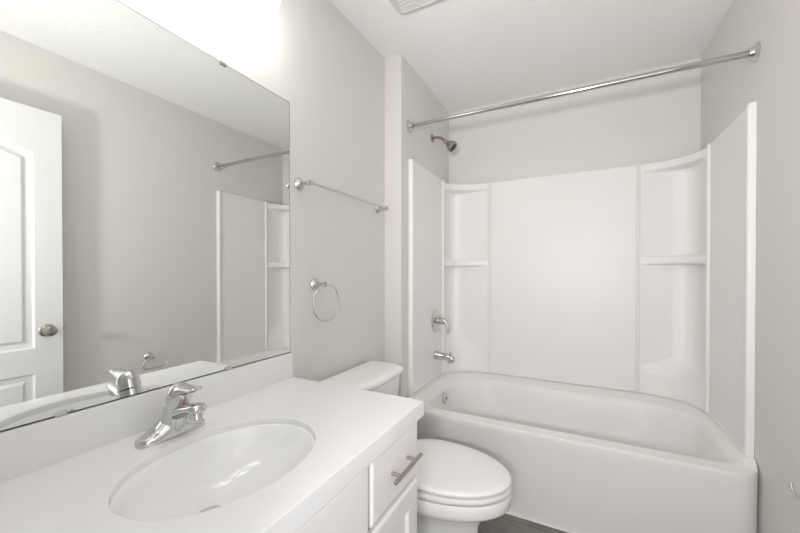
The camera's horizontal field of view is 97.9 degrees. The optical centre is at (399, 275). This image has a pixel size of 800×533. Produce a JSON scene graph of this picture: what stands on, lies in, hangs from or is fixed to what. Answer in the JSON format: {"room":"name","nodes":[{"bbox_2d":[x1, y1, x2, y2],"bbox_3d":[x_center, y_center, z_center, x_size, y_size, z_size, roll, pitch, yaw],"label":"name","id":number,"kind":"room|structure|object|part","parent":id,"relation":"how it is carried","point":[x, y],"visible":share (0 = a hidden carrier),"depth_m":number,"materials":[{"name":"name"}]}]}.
{"room":"bathroom","nodes":[
{"label":"bathroom","id":0,"kind":"room"},
{"bbox_2d":[3,0,384,431],"bbox_3d":[-0.562,-0.032,1.241,0.110,2.440,1.851,0,0,27],"label":"wall","id":1,"kind":"structure","parent":0,"point":[308,53],"depth_m":1.55,"materials":[{"name":"white paint"}]},
{"bbox_2d":[0,0,289,431],"bbox_3d":[-0.655,-0.185,0.930,0.009,0.980,0.983,0,0,27],"label":"wall mirror","id":2,"kind":"object","parent":1,"relation":"attached to","point":[145,178],"visible":1,"depth_m":0.87,"materials":[{"name":"grey mirror"}]},
{"bbox_2d":[0,353,292,482],"bbox_3d":[-0.653,0.355,0.934,0.012,0.098,0.993,0,0,27],"label":"backsplash","id":3,"kind":"structure","parent":1,"relation":"attached to","point":[29,448],"depth_m":0.83,"materials":[{"name":"stone"}]},
{"bbox_2d":[240,0,280,18],"bbox_3d":[-0.576,-0.954,0.886,0.184,0.270,0.720,0,0,27],"label":"vanity light","id":4,"kind":"object","parent":1,"relation":"attached to","point":[261,9],"visible":1,"depth_m":1.08,"materials":[{"name":"white glass"}]},
{"bbox_2d":[310,278,339,321],"bbox_3d":[-0.334,0.103,1.490,0.068,0.186,0.175,0,0,27],"label":"towel ring","id":5,"kind":"object","parent":1,"relation":"attached to","point":[315,284],"visible":1,"depth_m":1.48,"materials":[{"name":"silver metal"}]},
{"bbox_3d":[-0.337,0.036,1.483,0.068,0.053,0.053,0,0,27],"label":"post","id":6,"kind":"part","parent":5,"relation":"part of","materials":[{"name":"silver metal"}]},
{"bbox_2d":[294,177,388,213],"bbox_3d":[-0.238,-0.373,1.673,0.068,0.053,0.673,0,0,27],"label":"towel bar","id":7,"kind":"object","parent":1,"relation":"attached to","point":[299,184],"visible":1,"depth_m":1.48,"materials":[{"name":"silver metal"}]},
{"bbox_3d":[-0.380,-0.371,1.397,0.068,0.053,0.053,0,0,27],"label":"post","id":8,"kind":"part","parent":7,"relation":"part of","materials":[{"name":"silver metal"}]},
{"bbox_3d":[-0.096,-0.375,1.948,0.068,0.053,0.053,0,0,27],"label":"post","id":9,"kind":"part","parent":7,"relation":"part of","materials":[{"name":"silver metal"}]},
{"bbox_2d":[385,55,448,397],"bbox_3d":[0.122,-0.041,2.451,0.218,2.440,0.928,0,0,27],"label":"wall","id":10,"kind":"structure","parent":0,"point":[407,97],"depth_m":2.03,"materials":[{"name":"white paint"}]},
{"bbox_2d":[431,134,456,151],"bbox_3d":[0.301,-0.904,2.362,0.174,0.143,0.076,0,0,27],"label":"shower","id":11,"kind":"object","parent":10,"relation":"attached to","point":[451,145],"visible":1,"depth_m":2.34,"materials":[{"name":"grey metal"}]},
{"bbox_3d":[0.269,-0.928,2.375,0.099,0.054,0.019,0,0,27],"label":"arm","id":12,"kind":"part","parent":11,"relation":"part of","materials":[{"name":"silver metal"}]},
{"bbox_2d":[406,41,760,132],"bbox_3d":[0.731,-0.886,1.725,1.523,0.074,0.074,0,0,27],"label":"shower rod","id":13,"kind":"object","parent":10,"relation":"attached to","point":[753,53],"visible":1,"depth_m":1.59,"materials":[{"name":"silver metal"}]},
{"bbox_2d":[478,514,566,532],"bbox_3d":[0.218,1.221,0.864,1.852,0.060,3.679,0,0,27],"label":"floor","id":14,"kind":"structure","parent":0,"point":[506,523],"depth_m":1.65,"materials":[{"name":"tile"}]},
{"bbox_2d":[295,422,422,532],"bbox_3d":[-0.395,0.822,0.799,0.597,0.738,0.978,0,0,27],"label":"vanity cabinet","id":15,"kind":"object","parent":14,"relation":"on","point":[382,498],"visible":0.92,"depth_m":0.90,"materials":[{"name":"paint"}]},
{"bbox_2d":[0,353,423,532],"bbox_3d":[-0.405,0.379,0.808,0.569,0.145,0.996,0,0,27],"label":"countertop","id":16,"kind":"structure","parent":15,"relation":"on","point":[61,474],"depth_m":0.77,"materials":[{"name":"stone"}]},
{"bbox_2d":[135,382,206,448],"bbox_3d":[-0.542,0.335,0.867,0.153,0.136,0.162,0,0,27],"label":"faucet","id":17,"kind":"object","parent":16,"relation":"on","point":[179,417],"visible":1,"depth_m":0.85,"materials":[{"name":"silver metal"}]},
{"bbox_3d":[-0.534,0.297,0.863,0.105,0.060,0.056,0,0,27],"label":"lever handle","id":18,"kind":"part","parent":17,"relation":"part of","materials":[{"name":"silver metal"}]},
{"bbox_3d":[-0.525,0.342,0.859,0.114,0.069,0.043,0,0,27],"label":"spout","id":19,"kind":"part","parent":17,"relation":"part of","materials":[{"name":"silver metal"}]},
{"bbox_2d":[110,424,314,520],"bbox_3d":[-0.386,0.483,0.785,0.358,0.123,0.450,0,0,27],"label":"sink","id":20,"kind":"object","parent":16,"relation":"in","point":[220,469],"visible":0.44,"depth_m":0.87,"materials":[{"name":"ceramic"}]},
{"bbox_3d":[-0.014,0.858,0.986,0.020,0.439,0.272,0,0,27],"label":"door","id":21,"kind":"part","parent":15,"relation":"part of","materials":[{"name":"paint"}]},
{"bbox_3d":[-0.014,0.540,0.984,0.020,0.166,0.272,0,0,27],"label":"drawer","id":22,"kind":"part","parent":15,"relation":"part of","materials":[{"name":"paint"}]},
{"bbox_3d":[0.015,0.537,0.981,0.036,0.012,0.165,0,0,27],"label":"bar pull","id":23,"kind":"part","parent":15,"relation":"part of","materials":[{"name":"silver metal"}]},
{"bbox_2d":[321,360,511,532],"bbox_3d":[0.087,0.817,1.507,0.772,0.738,0.445,0,0,27],"label":"toilet","id":24,"kind":"object","parent":14,"relation":"on","point":[460,487],"visible":0.46,"depth_m":1.34,"materials":[{"name":"ceramic"}]},
{"bbox_3d":[-0.155,0.469,1.629,0.226,0.044,0.444,0,0,27],"label":"tank lid","id":25,"kind":"part","parent":24,"relation":"part of","materials":[{"name":"white ceramic"}]},
{"bbox_3d":[-0.165,0.645,1.636,0.203,0.308,0.430,0,0,27],"label":"tank","id":26,"kind":"part","parent":24,"relation":"part of","materials":[{"name":"white ceramic"}]},
{"bbox_3d":[0.203,0.770,1.409,0.475,0.022,0.376,0,0,27],"label":"lid","id":27,"kind":"part","parent":24,"relation":"part of","materials":[{"name":"plastic"}]},
{"bbox_3d":[0.204,0.797,1.409,0.476,0.024,0.378,0,0,27],"label":"seat","id":28,"kind":"part","parent":24,"relation":"part of","materials":[{"name":"plastic"}]},
{"bbox_3d":[0.115,1.000,1.456,0.676,0.373,0.376,0,0,27],"label":"bowl","id":29,"kind":"part","parent":24,"relation":"part of","materials":[{"name":"white ceramic"}]},
{"bbox_2d":[408,371,757,532],"bbox_3d":[0.867,0.949,2.000,1.520,0.466,0.835,0,0,27],"label":"bathtub","id":30,"kind":"object","parent":14,"relation":"on","point":[577,458],"visible":0.78,"depth_m":1.66,"materials":[{"name":"ceramic"}]},
{"bbox_3d":[0.293,0.794,2.263,0.021,0.078,0.078,0,0,27],"label":"overflow plate","id":31,"kind":"part","parent":30,"relation":"part of","materials":[{"name":"silver metal"}]},
{"bbox_2d":[331,0,732,112],"bbox_3d":[0.424,-1.292,1.245,1.852,0.080,2.779,0,0,27],"label":"ceiling","id":32,"kind":"structure","parent":0,"point":[469,54],"depth_m":1.85,"materials":[{"name":"white paint"}]},
{"bbox_2d":[389,0,440,14],"bbox_3d":[0.059,-1.242,1.485,0.280,0.021,0.280,0,0,27],"label":"exhaust fan","id":33,"kind":"object","parent":32,"relation":"attached to","point":[402,7],"visible":1,"depth_m":1.59,"materials":[{"name":"white plastic"}]},
{"bbox_2d":[449,58,700,184],"bbox_3d":[1.084,-0.041,2.416,1.524,2.440,0.110,0,0,27],"label":"wall","id":34,"kind":"structure","parent":0,"point":[654,119],"depth_m":2.29,"materials":[{"name":"white paint"}]},
{"bbox_2d":[408,102,756,456],"bbox_3d":[0.893,0.012,2.045,1.522,1.406,0.723,0,0,27],"label":"surround","id":35,"kind":"object","parent":34,"relation":"attached to","point":[637,278],"visible":0.99,"depth_m":2.17,"materials":[{"name":"plastic"}]},
{"bbox_3d":[0.185,0.010,2.304,0.026,1.406,0.535,0,0,27],"label":"panel","id":36,"kind":"part","parent":35,"relation":"part of","materials":[{"name":"plastic"}]},
{"bbox_2d":[431,309,448,332],"bbox_3d":[0.294,0.312,2.405,0.099,0.164,0.164,0,0,27],"label":"shower valve","id":37,"kind":"object","parent":35,"relation":"attached to","point":[436,320],"visible":1,"depth_m":2.39,"materials":[{"name":"silver metal"}]},
{"bbox_3d":[0.273,0.312,2.416,0.028,0.056,0.056,0,0,27],"label":"stem","id":38,"kind":"part","parent":37,"relation":"part of","materials":[{"name":"silver metal"}]},
{"bbox_3d":[0.310,0.339,2.397,0.063,0.104,0.052,0,0,27],"label":"lever","id":39,"kind":"part","parent":37,"relation":"part of","materials":[{"name":"silver metal"}]},
{"bbox_2d":[434,351,454,363],"bbox_3d":[0.306,0.555,2.387,0.139,0.078,0.060,0,0,27],"label":"tub spout","id":40,"kind":"object","parent":35,"relation":"attached to","point":[450,358],"visible":1,"depth_m":2.37,"materials":[{"name":"silver metal"}]},
{"bbox_2d":[444,183,487,372],"bbox_3d":[0.483,0.016,2.552,0.305,1.389,0.179,0,0,27],"label":"corner shelf","id":41,"kind":"object","parent":35,"relation":"attached to","point":[465,206],"depth_m":2.61,"materials":[{"name":"plastic"}]},
{"bbox_3d":[1.059,0.017,2.348,0.906,1.389,0.032,0,0,27],"label":"panel","id":42,"kind":"part","parent":35,"relation":"part of","materials":[{"name":"plastic"}]},
{"bbox_2d":[639,148,705,410],"bbox_3d":[1.542,0.020,1.984,0.287,1.389,0.219,0,0,27],"label":"corner shelf","id":43,"kind":"object","parent":35,"relation":"attached to","point":[672,193],"depth_m":2.05,"materials":[{"name":"plastic"}]},
{"bbox_3d":[1.505,0.015,1.601,0.026,1.406,0.495,0,0,27],"label":"panel","id":44,"kind":"part","parent":35,"relation":"part of","materials":[{"name":"plastic"}]},
{"bbox_2d":[701,0,799,532],"bbox_3d":[1.224,-0.029,0.904,0.110,2.440,2.669,0,0,27],"label":"wall","id":45,"kind":"structure","parent":0,"point":[773,81],"depth_m":1.26,"materials":[{"name":"white paint"}]},
{"bbox_2d":[789,483,799,502],"bbox_3d":[1.144,0.592,0.951,0.068,0.106,0.164,0,0,27],"label":"toilet paper holder","id":46,"kind":"object","parent":45,"relation":"attached to","point":[797,498],"visible":1,"depth_m":1.02,"materials":[{"name":"silver metal"}]}
]}

